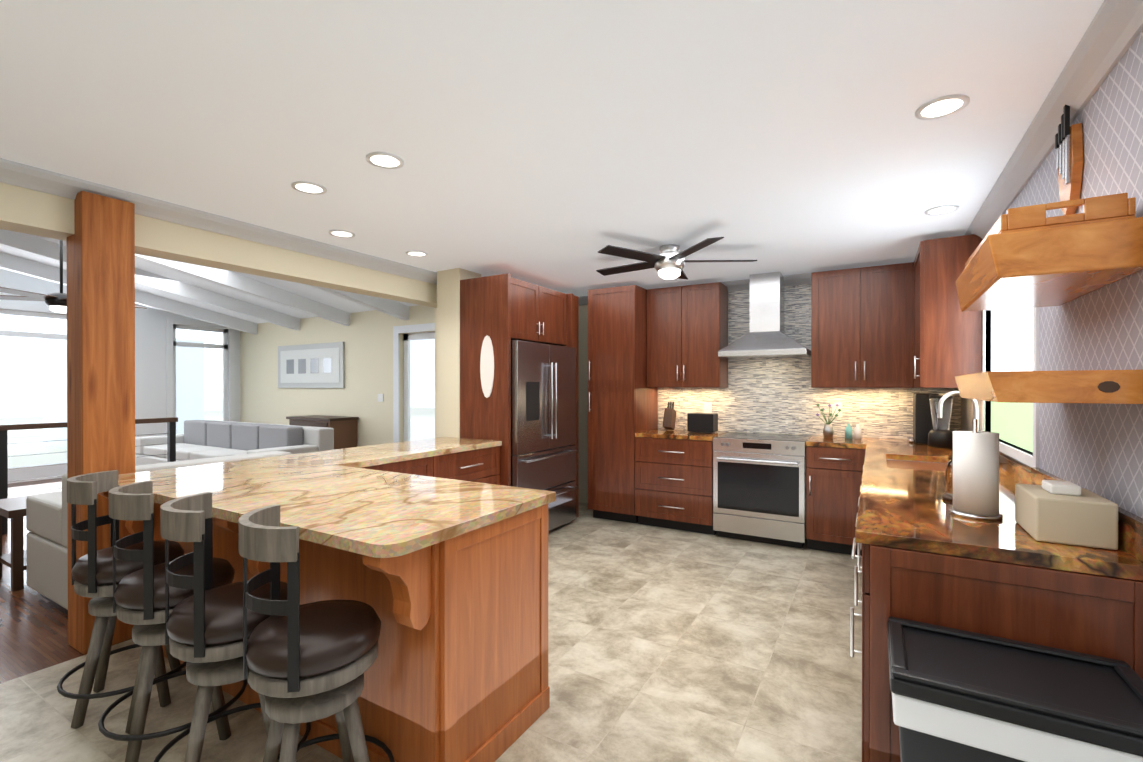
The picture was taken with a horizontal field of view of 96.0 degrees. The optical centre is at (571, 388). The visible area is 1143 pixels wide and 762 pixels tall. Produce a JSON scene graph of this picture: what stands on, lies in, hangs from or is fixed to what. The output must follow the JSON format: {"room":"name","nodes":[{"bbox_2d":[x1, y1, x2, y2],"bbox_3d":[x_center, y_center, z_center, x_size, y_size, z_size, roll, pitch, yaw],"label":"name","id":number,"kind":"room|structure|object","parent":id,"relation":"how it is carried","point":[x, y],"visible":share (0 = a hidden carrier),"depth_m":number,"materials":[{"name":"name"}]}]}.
{"room":"kitchen","nodes":[
{"label":"kitchen","id":0,"kind":"room"},
{"bbox_2d":[0,268,239,436],"bbox_3d":[-8.406,-0.800,6.790,0.200,4.300,7.900,0,0,30],"label":"wall","id":1,"kind":"structure","parent":0,"point":[150,362],"depth_m":8.71,"materials":[{"name":"white paint"}]},
{"bbox_2d":[0,302,234,483],"bbox_3d":[-7.823,0.061,7.668,0.120,2.570,5.180,0,0,30],"label":"window frame","id":2,"kind":"structure","parent":1,"relation":"attached to","point":[52,471],"depth_m":8.96,"materials":[{"name":"white wood"}]},
{"bbox_2d":[0,233,416,322],"bbox_3d":[-5.474,-1.947,5.064,7.000,1.538,7.900,0,0,30],"label":"ceiling","id":3,"kind":"structure","parent":0,"point":[321,296],"depth_m":7.53,"materials":[{"name":"white paint"}]},
{"bbox_2d":[0,240,146,312],"bbox_3d":[-5.060,-1.305,5.147,1.284,1.091,1.267,0,0,30],"label":"room ceiling fan","id":4,"kind":"object","parent":3,"relation":"hanging from","point":[56,302],"visible":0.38,"depth_m":5.04,"materials":[{"name":"black metal"}]},
{"bbox_2d":[0,229,408,333],"bbox_3d":[-5.568,-1.814,5.004,5.520,1.600,7.700,0,0,30],"label":"beams","id":5,"kind":"structure","parent":3,"relation":"attached to","point":[32,245],"depth_m":7.28,"materials":[{"name":"white wood"}]},
{"bbox_2d":[0,182,436,307],"bbox_3d":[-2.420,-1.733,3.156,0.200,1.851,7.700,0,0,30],"label":"header beam","id":6,"kind":"structure","parent":0,"point":[30,211],"depth_m":3.28,"materials":[{"name":"beige paint"}]},
{"bbox_2d":[0,478,861,761],"bbox_3d":[-3.482,1.410,3.907,11.620,0.100,7.900,0,0,30],"label":"floor","id":7,"kind":"structure","parent":0,"point":[669,645],"depth_m":2.53,"materials":[{"name":"tile"}]},
{"bbox_2d":[0,495,29,591],"bbox_3d":[-3.867,1.085,3.784,0.580,0.550,0.500,0,0,30],"label":"side table","id":8,"kind":"object","parent":7,"relation":"on","point":[14,510],"visible":0.31,"depth_m":3.49,"materials":[{"name":"brown wood"}]},
{"bbox_2d":[0,417,177,533],"bbox_3d":[-5.335,0.847,4.818,0.080,1.020,2.800,0,0,30],"label":"railing","id":9,"kind":"object","parent":7,"relation":"on","point":[171,440],"visible":0.62,"depth_m":4.97,"materials":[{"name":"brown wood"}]},
{"bbox_2d":[67,191,134,654],"bbox_3d":[-2.540,0.174,2.781,0.220,2.380,0.220,0,0,30],"label":"post","id":10,"kind":"object","parent":7,"relation":"on","point":[101,339],"visible":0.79,"depth_m":2.71,"materials":[{"name":"brown wood"}]},
{"bbox_2d":[57,470,185,728],"bbox_3d":[-1.947,0.873,2.273,0.465,0.994,0.465,0,0,30],"label":"stool","id":11,"kind":"object","parent":7,"relation":"on","point":[92,573],"visible":0.67,"depth_m":2.14,"materials":[{"name":"grey wood"}]},
{"bbox_2d":[26,451,291,609],"bbox_3d":[-2.910,0.906,3.743,0.870,0.810,1.300,0,0,30],"label":"loveseat","id":12,"kind":"object","parent":7,"relation":"on","point":[47,541],"visible":0.31,"depth_m":3.23,"materials":[{"name":"grey fabric"}]},
{"bbox_2d":[98,481,246,761],"bbox_3d":[-1.555,0.874,2.032,0.464,0.994,0.464,0,0,30],"label":"stool","id":13,"kind":"object","parent":7,"relation":"on","point":[139,598],"visible":0.58,"depth_m":1.88,"materials":[{"name":"grey wood"}]},
{"bbox_2d":[141,505,252,704],"bbox_3d":[-1.653,0.924,2.749,1.065,0.880,0.642,0,0,30],"label":"base cabinet","id":14,"kind":"object","parent":7,"relation":"on","point":[225,536],"depth_m":2.31,"materials":[{"name":"brown wood"}]},
{"bbox_2d":[154,492,310,761],"bbox_3d":[-1.160,0.875,1.776,0.466,0.994,0.466,0,0,30],"label":"stool","id":15,"kind":"object","parent":7,"relation":"on","point":[204,627],"visible":0.79,"depth_m":1.64,"materials":[{"name":"grey wood"}]},
{"bbox_2d":[135,420,333,464],"bbox_3d":[-4.622,0.884,6.922,3.200,0.830,0.950,0,0,30],"label":"sofa","id":16,"kind":"object","parent":7,"relation":"on","point":[204,438],"visible":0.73,"depth_m":6.78,"materials":[{"name":"grey fabric"}]},
{"bbox_2d":[238,504,394,761],"bbox_3d":[-0.791,0.875,1.595,0.465,0.994,0.465,0,0,30],"label":"stool","id":17,"kind":"object","parent":7,"relation":"on","point":[310,662],"visible":1,"depth_m":1.48,"materials":[{"name":"brown leather"}]},
{"bbox_2d":[286,415,358,448],"bbox_3d":[-3.991,0.894,8.233,1.120,0.900,0.510,0,0,30],"label":"chest","id":18,"kind":"object","parent":7,"relation":"on","point":[345,431],"visible":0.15,"depth_m":8.02,"materials":[{"name":"brown wood"}]},
{"bbox_2d":[253,505,549,761],"bbox_3d":[-0.775,0.926,2.233,1.192,0.880,0.642,0,0,30],"label":"base cabinet","id":19,"kind":"object","parent":7,"relation":"on","point":[433,552],"depth_m":1.82,"materials":[{"name":"brown wood"}]},
{"bbox_2d":[105,437,555,560],"bbox_3d":[-0.849,0.463,3.076,2.200,0.040,2.460,0,0,30],"label":"countertop","id":20,"kind":"structure","parent":19,"relation":"on","point":[389,501],"depth_m":2.24,"materials":[{"name":"beige stone"}]},
{"bbox_2d":[460,273,578,521],"bbox_3d":[-0.447,0.191,5.001,0.537,2.330,1.283,0,0,30],"label":"enclosure","id":21,"kind":"object","parent":7,"relation":"on","point":[499,313],"visible":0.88,"depth_m":4.50,"materials":[{"name":"brown wood"}]},
{"bbox_2d":[511,340,578,530],"bbox_3d":[-0.422,0.462,4.896,0.628,1.750,1.000,0,0,30],"label":"fridge","id":22,"kind":"object","parent":7,"relation":"on","point":[543,416],"visible":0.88,"depth_m":4.71,"materials":[{"name":"silver metal"}]},
{"bbox_2d":[588,285,657,523],"bbox_3d":[0.557,0.159,5.498,0.530,2.390,0.627,0,0,30],"label":"tall cabinet","id":23,"kind":"object","parent":7,"relation":"on","point":[621,405],"depth_m":5.23,"materials":[{"name":"brown wood"}]},
{"bbox_2d":[636,437,717,534],"bbox_3d":[1.116,0.915,5.172,0.768,0.880,0.627,0,0,30],"label":"base cabinet","id":24,"kind":"object","parent":7,"relation":"on","point":[660,482],"depth_m":4.90,"materials":[{"name":"brown wood"}]},
{"bbox_2d":[663,402,675,429],"bbox_3d":[1.032,0.283,5.409,0.090,0.294,0.181,0,0,30],"label":"knife block","id":25,"kind":"object","parent":24,"relation":"on","point":[669,419],"visible":1,"depth_m":5.37,"materials":[{"name":"brown wood"}]},
{"bbox_2d":[687,413,717,432],"bbox_3d":[1.318,0.340,5.167,0.260,0.190,0.180,0,0,30],"label":"toaster","id":26,"kind":"object","parent":24,"relation":"on","point":[702,422],"visible":1,"depth_m":5.09,"materials":[{"name":"black metal"}]},
{"bbox_2d":[713,432,811,547],"bbox_3d":[1.766,0.898,4.746,0.770,0.918,0.696,0,0,30],"label":"range","id":27,"kind":"object","parent":7,"relation":"on","point":[759,487],"visible":1,"depth_m":4.49,"materials":[{"name":"silver metal"}]},
{"bbox_2d":[806,446,865,555],"bbox_3d":[2.330,0.918,4.460,0.478,0.880,0.627,0,0,30],"label":"base cabinet","id":28,"kind":"object","parent":7,"relation":"on","point":[833,475],"depth_m":4.22,"materials":[{"name":"brown wood"}]},
{"bbox_2d":[816,404,841,437],"bbox_3d":[2.300,0.282,4.602,0.211,0.308,0.149,0,0,30],"label":"potted plant","id":29,"kind":"object","parent":28,"relation":"on","point":[828,431],"visible":1,"depth_m":4.58,"materials":[{"name":"white ceramic"}]},
{"bbox_2d":[845,424,860,438],"bbox_3d":[2.476,0.372,4.522,0.126,0.130,0.056,0,0,30],"label":"bottles","id":30,"kind":"object","parent":28,"relation":"on","point":[848,431],"visible":1,"depth_m":4.51,"materials":[{"name":"teal glass"}]},
{"bbox_2d":[887,459,947,470],"bbox_3d":[2.160,0.923,3.091,0.660,0.880,0.566,0,0,30],"label":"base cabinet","id":31,"kind":"object","parent":7,"relation":"on","point":[919,464],"depth_m":3.29,"materials":[{"name":"orange wood"}]},
{"bbox_2d":[931,459,942,462],"bbox_3d":[2.372,0.922,3.453,0.660,0.880,0.505,0,0,30],"label":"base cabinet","id":32,"kind":"object","parent":7,"relation":"on","point":[932,460],"depth_m":3.36,"materials":[{"name":"orange wood"}]},
{"bbox_2d":[855,539,1142,761],"bbox_3d":[1.329,0.928,1.675,0.660,0.880,0.530,0,0,30],"label":"base cabinet","id":33,"kind":"object","parent":7,"relation":"on","point":[927,557],"depth_m":1.47,"materials":[{"name":"brown wood"}]},
{"bbox_2d":[855,439,1142,574],"bbox_3d":[2.071,0.463,2.956,0.678,0.038,3.482,0,0,30],"label":"countertop","id":34,"kind":"structure","parent":33,"relation":"on","point":[905,506],"depth_m":1.73,"materials":[{"name":"brown stone"}]},
{"bbox_2d":[908,393,932,443],"bbox_3d":[2.917,0.238,4.216,0.260,0.400,0.280,0,0,30],"label":"coffee maker","id":35,"kind":"object","parent":34,"relation":"on","point":[922,424],"visible":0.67,"depth_m":4.12,"materials":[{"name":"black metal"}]},
{"bbox_2d":[927,394,952,447],"bbox_3d":[2.797,0.238,3.892,0.170,0.402,0.170,0,0,30],"label":"blender","id":36,"kind":"object","parent":34,"relation":"on","point":[940,434],"visible":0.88,"depth_m":3.84,"materials":[{"name":"black metal"}]},
{"bbox_2d":[943,458,952,501],"bbox_3d":[1.571,0.344,2.061,0.136,0.204,0.136,0,0,30],"label":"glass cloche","id":37,"kind":"object","parent":34,"relation":"on","point":[948,495],"visible":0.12,"depth_m":2.06,"materials":[{"name":"clear glass"}]},
{"bbox_2d":[949,419,1002,520],"bbox_3d":[1.429,0.277,1.820,0.150,0.340,0.150,0,0,30],"label":"paper towel","id":38,"kind":"object","parent":34,"relation":"on","point":[975,473],"visible":1,"depth_m":1.77,"materials":[{"name":"white paper"}]},
{"bbox_2d":[1015,480,1117,549],"bbox_3d":[1.505,0.367,1.579,0.175,0.160,0.260,0,0,30],"label":"tissue box","id":39,"kind":"object","parent":34,"relation":"on","point":[1061,512],"visible":1,"depth_m":1.49,"materials":[{"name":"beige plastic"},{"name":"white paper"}]},
{"bbox_2d":[887,616,1142,761],"bbox_3d":[1.092,1.029,1.277,0.520,0.682,0.368,0,0,30],"label":"trash bin","id":40,"kind":"object","parent":7,"relation":"on","point":[958,695],"visible":1,"depth_m":1.21,"materials":[{"name":"grey plastic"}]},
{"bbox_2d":[435,268,480,437],"bbox_3d":[-0.780,0.135,5.563,0.600,2.438,1.900,0,0,30],"label":"wall","id":41,"kind":"structure","parent":0,"point":[447,366],"depth_m":4.66,"materials":[{"name":"beige paint"}]},
{"bbox_2d":[0,158,436,284],"bbox_3d":[-2.298,-1.032,3.087,0.085,0.090,7.700,0,0,30],"label":"crown molding","id":42,"kind":"structure","parent":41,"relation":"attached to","point":[11,172],"depth_m":3.12,"materials":[{"name":"white paint"}]},
{"bbox_2d":[0,0,1103,296],"bbox_3d":[-0.464,-1.133,2.126,4.620,0.120,7.900,0,0,30],"label":"ceiling","id":43,"kind":"structure","parent":0,"point":[556,144],"depth_m":2.04,"materials":[{"name":"white paint"}]},
{"bbox_2d":[291,181,326,194],"bbox_3d":[-1.399,-1.072,2.745,0.168,0.006,0.168,0,0,21],"label":"recessed light","id":44,"kind":"object","parent":43,"relation":"in","point":[301,186],"depth_m":2.73,"materials":[{"name":"white glass"}]},
{"bbox_2d":[328,230,354,237],"bbox_3d":[-1.591,-1.075,3.564,0.168,0.006,0.168,0,0,39],"label":"recessed light","id":45,"kind":"object","parent":43,"relation":"in","point":[338,233],"depth_m":3.55,"materials":[{"name":"white"}]},
{"bbox_2d":[366,152,403,168],"bbox_3d":[-0.875,-1.071,2.414,0.168,0.006,0.168,0,0,21],"label":"recessed light","id":46,"kind":"object","parent":43,"relation":"in","point":[384,160],"depth_m":2.41,"materials":[{"name":"white glass"}]},
{"bbox_2d":[406,251,427,256],"bbox_3d":[-1.232,-1.077,4.096,0.168,0.006,0.168,0,0,21],"label":"recessed light","id":47,"kind":"object","parent":43,"relation":"in","point":[411,253],"depth_m":4.08,"materials":[{"name":"white"}]},
{"bbox_2d":[596,237,756,278],"bbox_3d":[0.732,-0.959,3.938,1.233,0.241,1.244,0,0,30],"label":"kitchen ceiling fan","id":48,"kind":"object","parent":43,"relation":"hanging from","point":[669,262],"visible":1,"depth_m":3.83,"materials":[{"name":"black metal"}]},
{"bbox_2d":[925,205,958,214],"bbox_3d":[2.223,-1.074,3.088,0.168,0.006,0.168,0,0,-15],"label":"recessed light","id":49,"kind":"object","parent":43,"relation":"in","point":[939,210],"depth_m":3.08,"materials":[{"name":"white glass"}]},
{"bbox_2d":[915,94,969,119],"bbox_3d":[1.407,-1.069,1.955,0.168,0.006,0.168,0,0,21],"label":"recessed light","id":50,"kind":"object","parent":43,"relation":"in","point":[943,106],"depth_m":1.95,"materials":[{"name":"white"}]},
{"bbox_2d":[240,305,887,502],"bbox_3d":[-1.533,0.038,7.222,11.620,2.620,0.200,0,0,30],"label":"wall","id":51,"kind":"structure","parent":0,"point":[366,337],"depth_m":8.25,"materials":[{"name":"beige paint"}]},
{"bbox_2d":[278,342,344,387],"bbox_3d":[-4.493,-0.393,8.816,1.840,0.750,0.040,0,0,30],"label":"picture frame","id":52,"kind":"object","parent":51,"relation":"attached to","point":[320,365],"visible":1,"depth_m":8.74,"materials":[{"name":"grey"}]},
{"bbox_2d":[378,394,382,401],"label":"outlet plates","id":53,"kind":"object","parent":51,"relation":"attached to","point":[380,396],"depth_m":7.92,"materials":[{"name":"white plastic"}]},
{"bbox_2d":[393,323,434,442],"bbox_3d":[-2.192,0.202,7.552,1.070,2.290,0.140,0,0,30],"label":"door frame","id":54,"kind":"structure","parent":51,"relation":"attached to","point":[410,329],"depth_m":7.74,"materials":[{"name":"white"}]},
{"bbox_2d":[579,273,811,304],"bbox_3d":[1.405,-1.040,5.329,4.020,0.090,0.085,0,0,30],"label":"crown molding","id":55,"kind":"structure","parent":51,"relation":"attached to","point":[806,278],"depth_m":5.09,"materials":[{"name":"white paint"}]},
{"bbox_2d":[718,272,810,358],"bbox_3d":[1.821,-0.692,4.833,0.760,0.778,0.480,0,0,30],"label":"range hood","id":56,"kind":"object","parent":51,"relation":"attached to","point":[765,337],"visible":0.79,"depth_m":4.77,"materials":[{"name":"silver metal"}]},
{"bbox_2d":[658,284,960,438],"bbox_3d":[2.098,-0.279,4.965,2.667,1.430,0.009,0,0,30],"label":"backsplash","id":57,"kind":"structure","parent":51,"relation":"attached to","point":[771,395],"depth_m":4.96,"materials":[{"name":"tile"}]},
{"bbox_2d":[704,402,711,412],"label":"outlet plates","id":58,"kind":"object","parent":57,"relation":"attached to","point":[707,407],"depth_m":5.35,"materials":[{"name":"white plastic"}]},
{"bbox_2d":[832,404,841,416],"label":"outlet plates","id":59,"kind":"object","parent":57,"relation":"attached to","point":[833,405],"depth_m":4.75,"materials":[{"name":"white plastic"}]},
{"bbox_2d":[961,30,1142,517],"bbox_3d":[1.429,0.150,1.019,0.230,2.440,7.900,0,0,30],"label":"wall","id":60,"kind":"structure","parent":0,"point":[1097,449],"depth_m":1.65,"materials":[{"name":"tile"}]},
{"bbox_2d":[914,234,982,387],"bbox_3d":[2.817,-0.520,3.933,0.383,1.020,1.035,0,0,30],"label":"upper cabinet","id":61,"kind":"object","parent":60,"relation":"attached to","point":[947,340],"visible":0.96,"depth_m":3.50,"materials":[{"name":"brown wood"}]},
{"bbox_2d":[982,307,1039,467],"bbox_3d":[2.437,-0.216,2.815,0.112,1.140,1.320,0,0,30],"label":"window","id":62,"kind":"structure","parent":60,"relation":"in","point":[1011,343],"depth_m":2.79,"materials":[{"name":"white"}]},
{"bbox_2d":[955,370,1142,403],"bbox_3d":[1.560,-0.007,1.752,0.342,0.090,0.783,0,0,30],"label":"shelf","id":63,"kind":"object","parent":60,"relation":"attached to","point":[1101,386],"visible":1,"depth_m":1.43,"materials":[{"name":"brown wood"}]},
{"bbox_2d":[955,217,1142,311],"bbox_3d":[1.561,-0.387,1.752,0.341,0.130,0.780,0,0,30],"label":"shelf","id":64,"kind":"object","parent":60,"relation":"attached to","point":[1052,266],"visible":0.98,"depth_m":1.47,"materials":[{"name":"brown wood"}]},
{"bbox_2d":[965,193,1135,266],"bbox_3d":[1.556,-0.491,1.737,0.280,0.075,0.690,0,0,30],"label":"tray","id":65,"kind":"object","parent":64,"relation":"on","point":[1104,208],"visible":0.48,"depth_m":1.44,"materials":[{"name":"brown wood"}]},
{"bbox_2d":[965,0,1142,238],"bbox_3d":[1.255,-1.024,1.001,0.115,0.090,7.700,0,0,30],"label":"crown molding","id":66,"kind":"structure","parent":60,"relation":"attached to","point":[1110,36],"depth_m":1.77,"materials":[{"name":"white paint"}]},
{"bbox_2d":[1055,105,1083,214],"bbox_3d":[1.806,-0.823,1.873,0.042,0.380,0.170,0,0,30],"label":"knife block","id":67,"kind":"object","parent":60,"relation":"attached to","point":[1069,151],"visible":1,"depth_m":1.83,"materials":[{"name":"brown wood"}]},
{"bbox_2d":[999,452,1142,562],"bbox_3d":[2.351,0.394,2.791,0.028,0.100,3.482,0,0,30],"label":"backsplash","id":68,"kind":"structure","parent":60,"relation":"attached to","point":[1130,526],"depth_m":1.46,"materials":[{"name":"brown stone"}]},
{"label":"outside","id":69,"kind":"structure","parent":0,"visible":0},
{"bbox_2d":[0,314,222,448],"bbox_3d":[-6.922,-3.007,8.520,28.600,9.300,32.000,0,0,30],"label":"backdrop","id":70,"kind":"structure","parent":69,"point":[33,364],"depth_m":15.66,"materials":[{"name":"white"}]},
{"bbox_2d":[0,407,434,467],"bbox_3d":[-13.001,1.747,7.467,50.000,0.200,60.000,0,0,30],"label":"ground","id":71,"kind":"structure","parent":69,"point":[422,423],"depth_m":17.45,"materials":[{"name":"beige"}]}
]}

